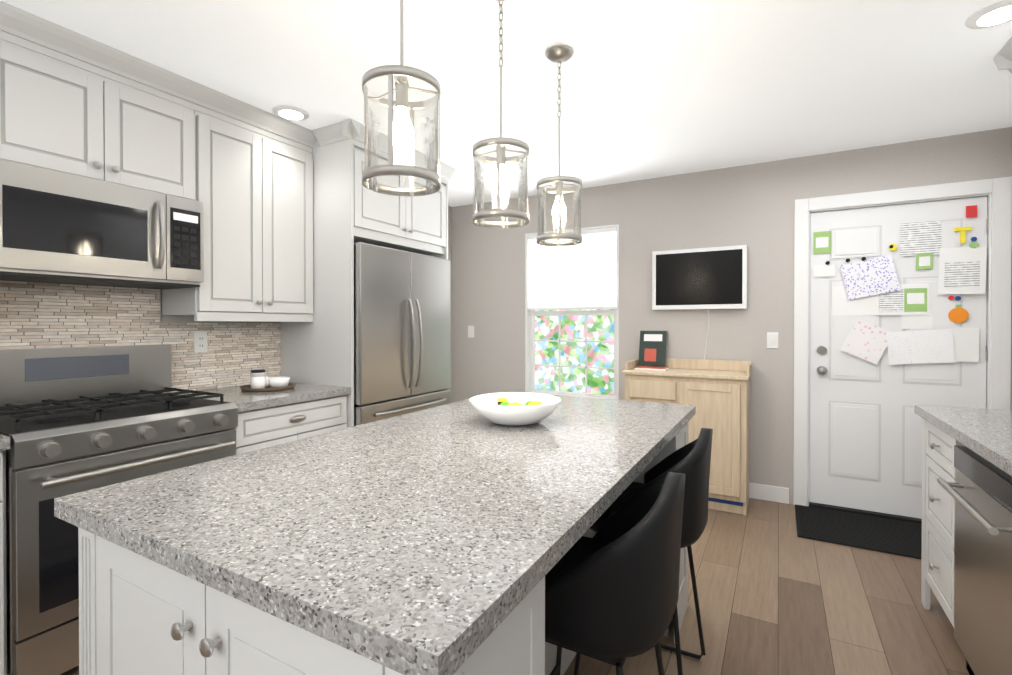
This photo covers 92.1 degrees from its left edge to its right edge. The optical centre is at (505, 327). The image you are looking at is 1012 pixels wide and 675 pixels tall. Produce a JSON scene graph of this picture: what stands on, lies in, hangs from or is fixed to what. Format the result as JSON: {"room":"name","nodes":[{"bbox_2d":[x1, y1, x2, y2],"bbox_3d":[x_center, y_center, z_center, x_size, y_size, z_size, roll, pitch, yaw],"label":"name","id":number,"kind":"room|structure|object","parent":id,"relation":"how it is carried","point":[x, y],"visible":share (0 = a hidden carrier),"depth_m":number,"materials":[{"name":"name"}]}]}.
{"room":"kitchen","nodes":[
{"label":"kitchen","id":0,"kind":"room"},
{"bbox_2d":[96,206,451,402],"bbox_3d":[-2.060,0.033,2.358,0.200,2.440,6.280,0,0,29],"label":"wall","id":1,"kind":"structure","parent":0,"point":[163,318],"depth_m":2.99,"materials":[{"name":"paint"}]},
{"bbox_2d":[0,25,199,200],"bbox_3d":[-1.858,-0.863,2.160,0.338,0.484,0.758,0,0,29],"label":"upper cabinet","id":2,"kind":"object","parent":1,"relation":"attached to","point":[60,112],"depth_m":2.04,"materials":[{"name":"grey paint"}]},
{"bbox_2d":[0,159,203,289],"bbox_3d":[-1.805,-0.405,2.133,0.459,0.418,0.752,0,0,29],"label":"over-the-range microwave","id":3,"kind":"object","parent":2,"relation":"attached to","point":[57,227],"visible":0.98,"depth_m":2.00,"materials":[{"name":"silver metal"}]},
{"bbox_2d":[0,280,280,391],"bbox_3d":[-2.070,0.077,2.116,0.013,0.554,2.446,0,0,29],"label":"backsplash","id":4,"kind":"structure","parent":1,"relation":"attached to","point":[41,315],"depth_m":2.45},
{"bbox_2d":[194,332,206,352],"bbox_3d":[-1.710,0.081,2.736,0.010,0.114,0.070,0,0,29],"label":"outlet","id":5,"kind":"object","parent":4,"relation":"attached to","point":[200,341],"visible":1,"depth_m":2.73,"materials":[{"name":"white plastic"}]},
{"bbox_2d":[162,101,313,316],"bbox_3d":[-1.502,-0.595,2.797,0.338,1.029,0.695,0,0,29],"label":"upper cabinet","id":6,"kind":"object","parent":1,"relation":"attached to","point":[250,186],"depth_m":2.67,"materials":[{"name":"grey paint"}]},
{"bbox_2d":[0,0,1011,206],"bbox_3d":[-0.205,-1.210,1.314,4.450,0.060,6.280,0,0,29],"label":"ceiling","id":7,"kind":"structure","parent":0,"point":[650,89],"depth_m":2.23,"materials":[{"name":"white paint"}]},
{"bbox_2d":[272,105,309,120],"bbox_3d":[-1.189,-1.182,2.700,0.190,0.012,0.190,0,0,29],"label":"recessed light","id":8,"kind":"object","parent":7,"relation":"in","point":[287,112],"visible":1,"depth_m":2.68,"materials":[{"name":"white plastic"}]},
{"bbox_2d":[362,0,440,195],"bbox_3d":[-0.266,-0.770,1.248,0.196,0.816,0.196,0,0,29],"label":"pendant light","id":9,"kind":"object","parent":7,"relation":"hanging from","point":[400,135],"visible":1,"depth_m":1.24,"materials":[{"name":"silver metal"}]},
{"bbox_2d":[473,0,528,227],"bbox_3d":[-0.018,-0.773,1.693,0.196,0.816,0.196,0,0,29],"label":"pendant light","id":10,"kind":"object","parent":7,"relation":"hanging from","point":[501,184],"visible":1,"depth_m":1.69,"materials":[{"name":"silver metal"}]},
{"bbox_2d":[536,45,581,245],"bbox_3d":[0.230,-0.775,2.105,0.196,0.816,0.196,0,0,29],"label":"pendant light","id":11,"kind":"object","parent":7,"relation":"hanging from","point":[560,54],"visible":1,"depth_m":2.10,"materials":[{"name":"silver metal"}]},
{"bbox_2d":[965,0,1011,28],"bbox_3d":[1.856,-1.177,1.835,0.190,0.012,0.190,0,0,29],"label":"recessed light","id":12,"kind":"object","parent":7,"relation":"in","point":[996,14],"visible":1,"depth_m":1.84,"materials":[{"name":"white plastic"}]},
{"bbox_2d":[60,498,969,674],"bbox_3d":[-0.205,1.290,1.330,4.450,0.060,6.280,0,0,29],"label":"floor","id":13,"kind":"structure","parent":0,"point":[777,595],"depth_m":2.15,"materials":[{"name":"brown wood"}]},
{"bbox_2d":[0,450,6,674],"bbox_3d":[-2.158,0.830,1.335,0.628,0.860,0.988,0,0,29],"label":"base cabinet","id":14,"kind":"object","parent":13,"relation":"on","point":[3,606],"depth_m":1.60,"materials":[{"name":"grey paint"}]},
{"bbox_2d":[0,434,9,449],"bbox_3d":[-2.148,0.379,1.326,0.650,0.039,0.988,0,0,29],"label":"countertop","id":15,"kind":"structure","parent":14,"relation":"on","point":[4,440],"depth_m":1.59,"materials":[{"name":"grey stone"}]},
{"bbox_2d":[0,344,237,674],"bbox_3d":[-1.674,0.672,2.067,0.702,1.165,0.754,0,0,29],"label":"gas range","id":16,"kind":"object","parent":13,"relation":"on","point":[73,420],"visible":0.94,"depth_m":1.81,"materials":[{"name":"silver metal"}]},
{"bbox_2d":[232,394,346,454],"bbox_3d":[-1.375,0.821,2.736,0.628,0.860,0.694,0,0,29],"label":"base cabinet","id":17,"kind":"object","parent":13,"relation":"on","point":[298,411],"depth_m":2.54,"materials":[{"name":"grey paint"}]},
{"bbox_2d":[180,382,350,413],"bbox_3d":[-1.366,0.370,2.727,0.650,0.039,0.694,0,0,29],"label":"countertop","id":18,"kind":"structure","parent":17,"relation":"on","point":[302,392],"depth_m":2.60,"materials":[{"name":"grey stone"}]},
{"bbox_2d":[240,369,295,391],"bbox_3d":[-1.359,0.292,2.793,0.290,0.115,0.290,0,0,29],"label":"tray","id":19,"kind":"object","parent":18,"relation":"on","point":[260,381],"visible":1,"depth_m":2.72,"materials":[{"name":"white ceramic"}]},
{"bbox_2d":[280,118,455,427],"bbox_3d":[-0.946,0.028,3.402,0.723,2.438,1.034,0,0,29],"label":"tall cabinet","id":20,"kind":"object","parent":13,"relation":"on","point":[349,209],"visible":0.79,"depth_m":2.99,"materials":[{"name":"grey paint"}]},
{"bbox_2d":[54,419,690,674],"bbox_3d":[-0.065,0.828,1.621,0.987,0.860,1.890,0,0,29],"label":"kitchen island","id":21,"kind":"object","parent":13,"relation":"on","point":[140,613],"depth_m":0.84,"materials":[{"name":"grey paint"}]},
{"bbox_2d":[54,391,695,674],"bbox_3d":[-0.048,0.378,1.626,1.010,0.040,1.920,0,0,29],"label":"island countertop","id":22,"kind":"structure","parent":21,"relation":"on","point":[410,539],"depth_m":0.95,"materials":[{"name":"grey stone"}]},
{"bbox_2d":[469,392,560,425],"bbox_3d":[0.034,0.311,1.843,0.348,0.088,0.348,0,0,29],"label":"fruit bowl","id":23,"kind":"object","parent":22,"relation":"on","point":[514,408],"visible":1,"depth_m":1.75,"materials":[{"name":"white ceramic"}]},
{"bbox_2d":[354,242,450,425],"bbox_3d":[-0.898,0.359,3.418,0.737,1.751,0.908,0,0,29],"label":"fridge","id":24,"kind":"object","parent":13,"relation":"on","point":[402,338],"visible":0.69,"depth_m":3.17,"materials":[{"name":"silver metal"}]},
{"bbox_2d":[545,472,685,674],"bbox_3d":[0.215,0.798,1.241,0.437,0.916,0.464,0,0,29],"label":"stool","id":25,"kind":"object","parent":13,"relation":"on","point":[611,593],"visible":0.85,"depth_m":1.02,"materials":[{"name":"black leather"}]},
{"bbox_2d":[573,428,712,674],"bbox_3d":[0.493,0.795,1.738,0.437,0.916,0.464,0,0,29],"label":"stool","id":26,"kind":"object","parent":13,"relation":"on","point":[692,460],"visible":0.44,"depth_m":1.55,"materials":[{"name":"black leather"}]},
{"bbox_2d":[622,357,751,515],"bbox_3d":[1.321,0.745,3.575,0.834,1.002,0.434,0,0,29],"label":"base cabinet","id":27,"kind":"object","parent":13,"relation":"on","point":[716,393],"visible":0.5,"depth_m":3.31,"materials":[{"name":"beige wood"}]},
{"bbox_2d":[635,331,669,370],"bbox_3d":[1.124,0.171,3.745,0.233,0.292,0.246,0,0,29],"label":"cookbook","id":28,"kind":"object","parent":27,"relation":"on","point":[653,350],"visible":1,"depth_m":3.80,"materials":[{"name":"grey paper"}]},
{"bbox_2d":[795,504,921,558],"bbox_3d":[2.185,1.241,2.993,0.700,0.014,0.575,0,0,29],"label":"door mat","id":29,"kind":"object","parent":13,"relation":"on","point":[891,536],"visible":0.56,"depth_m":2.96,"materials":[{"name":"grey rubber"}]},
{"bbox_2d":[920,416,981,626],"bbox_3d":[2.051,0.826,1.860,0.628,0.860,0.488,0,0,29],"label":"base cabinet","id":30,"kind":"object","parent":13,"relation":"on","point":[938,506],"depth_m":2.00,"materials":[{"name":"grey paint"}]},
{"bbox_2d":[914,404,1011,475],"bbox_3d":[1.030,0.387,0.056,0.653,0.039,4.670,0,0,29],"label":"countertop","id":31,"kind":"structure","parent":30,"relation":"on","point":[987,432],"depth_m":1.76,"materials":[{"name":"grey stone"}]},
{"bbox_2d":[937,445,1011,674],"bbox_3d":[1.742,0.846,1.403,0.666,0.826,0.604,0,0,29],"label":"dishwasher","id":32,"kind":"object","parent":13,"relation":"on","point":[981,493],"visible":1,"depth_m":1.54,"materials":[{"name":"silver metal"}]},
{"bbox_2d":[452,128,1003,503],"bbox_3d":[1.274,0.023,3.978,4.020,2.440,0.200,0,0,29],"label":"wall","id":33,"kind":"structure","parent":0,"point":[750,207],"depth_m":3.69,"materials":[{"name":"paint"}]},
{"bbox_2d":[468,326,473,337],"bbox_3d":[-0.342,0.038,4.758,0.072,0.116,0.011,0,0,29],"label":"light switch","id":34,"kind":"object","parent":33,"relation":"attached to","point":[470,331],"visible":1,"depth_m":4.75,"materials":[{"name":"white plastic"}]},
{"bbox_2d":[525,224,618,399],"bbox_3d":[0.579,-0.109,4.303,0.900,1.498,0.150,0,0,29],"label":"window","id":35,"kind":"structure","parent":33,"relation":"in","point":[572,353],"depth_m":4.33,"materials":[{"name":"white"}]},
{"bbox_2d":[527,227,616,309],"bbox_3d":[0.566,-0.499,4.277,0.826,0.680,0.040,0,0,29],"label":"window shade","id":36,"kind":"object","parent":35,"relation":"attached to","point":[583,275],"visible":0.92,"depth_m":4.24,"materials":[{"name":"white fabric"}]},
{"bbox_2d":[652,245,746,358],"bbox_3d":[1.462,-0.173,3.719,0.670,0.855,0.062,0,0,29],"label":"wall-mounted tv","id":37,"kind":"object","parent":33,"relation":"attached to","point":[707,278],"visible":0.94,"depth_m":3.68,"materials":[{"name":"white"}]},
{"bbox_2d":[749,483,788,503],"bbox_3d":[0.730,1.187,4.164,2.914,0.110,0.016,0,0,29],"label":"baseboard","id":38,"kind":"structure","parent":33,"relation":"attached to","point":[769,493],"depth_m":3.50,"materials":[{"name":"white"}]},
{"bbox_2d":[767,332,777,348],"bbox_3d":[1.911,0.091,3.499,0.072,0.116,0.011,0,0,29],"label":"light switch","id":39,"kind":"object","parent":33,"relation":"attached to","point":[772,339],"visible":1,"depth_m":3.50,"materials":[{"name":"white plastic"}]},
{"bbox_2d":[809,197,987,518],"bbox_3d":[2.519,0.212,3.172,0.924,2.020,0.118,0,0,29],"label":"door","id":40,"kind":"structure","parent":33,"relation":"in","point":[898,305],"depth_m":3.19,"materials":[{"name":"white"}]},
{"bbox_2d":[793,177,1011,523],"bbox_3d":[2.537,0.176,3.217,1.106,2.143,0.138,0,0,29],"label":"door frame","id":41,"kind":"structure","parent":33,"relation":"attached to","point":[997,192],"depth_m":3.10,"materials":[{"name":"white"}]},
{"bbox_2d":[1004,127,1011,409],"bbox_3d":[1.641,0.046,0.290,0.220,2.440,6.280,0,0,29],"label":"wall","id":42,"kind":"structure","parent":0,"point":[1007,131],"depth_m":2.90,"materials":[{"name":"paint"}]},
{"bbox_2d":[993,37,1011,73],"bbox_3d":[1.162,-0.594,0.004,0.378,1.153,4.720,0,0,29],"label":"upper cabinet","id":43,"kind":"object","parent":42,"relation":"attached to","point":[1002,59],"visible":0.95,"depth_m":2.08,"materials":[{"name":"grey paint"}]}
]}

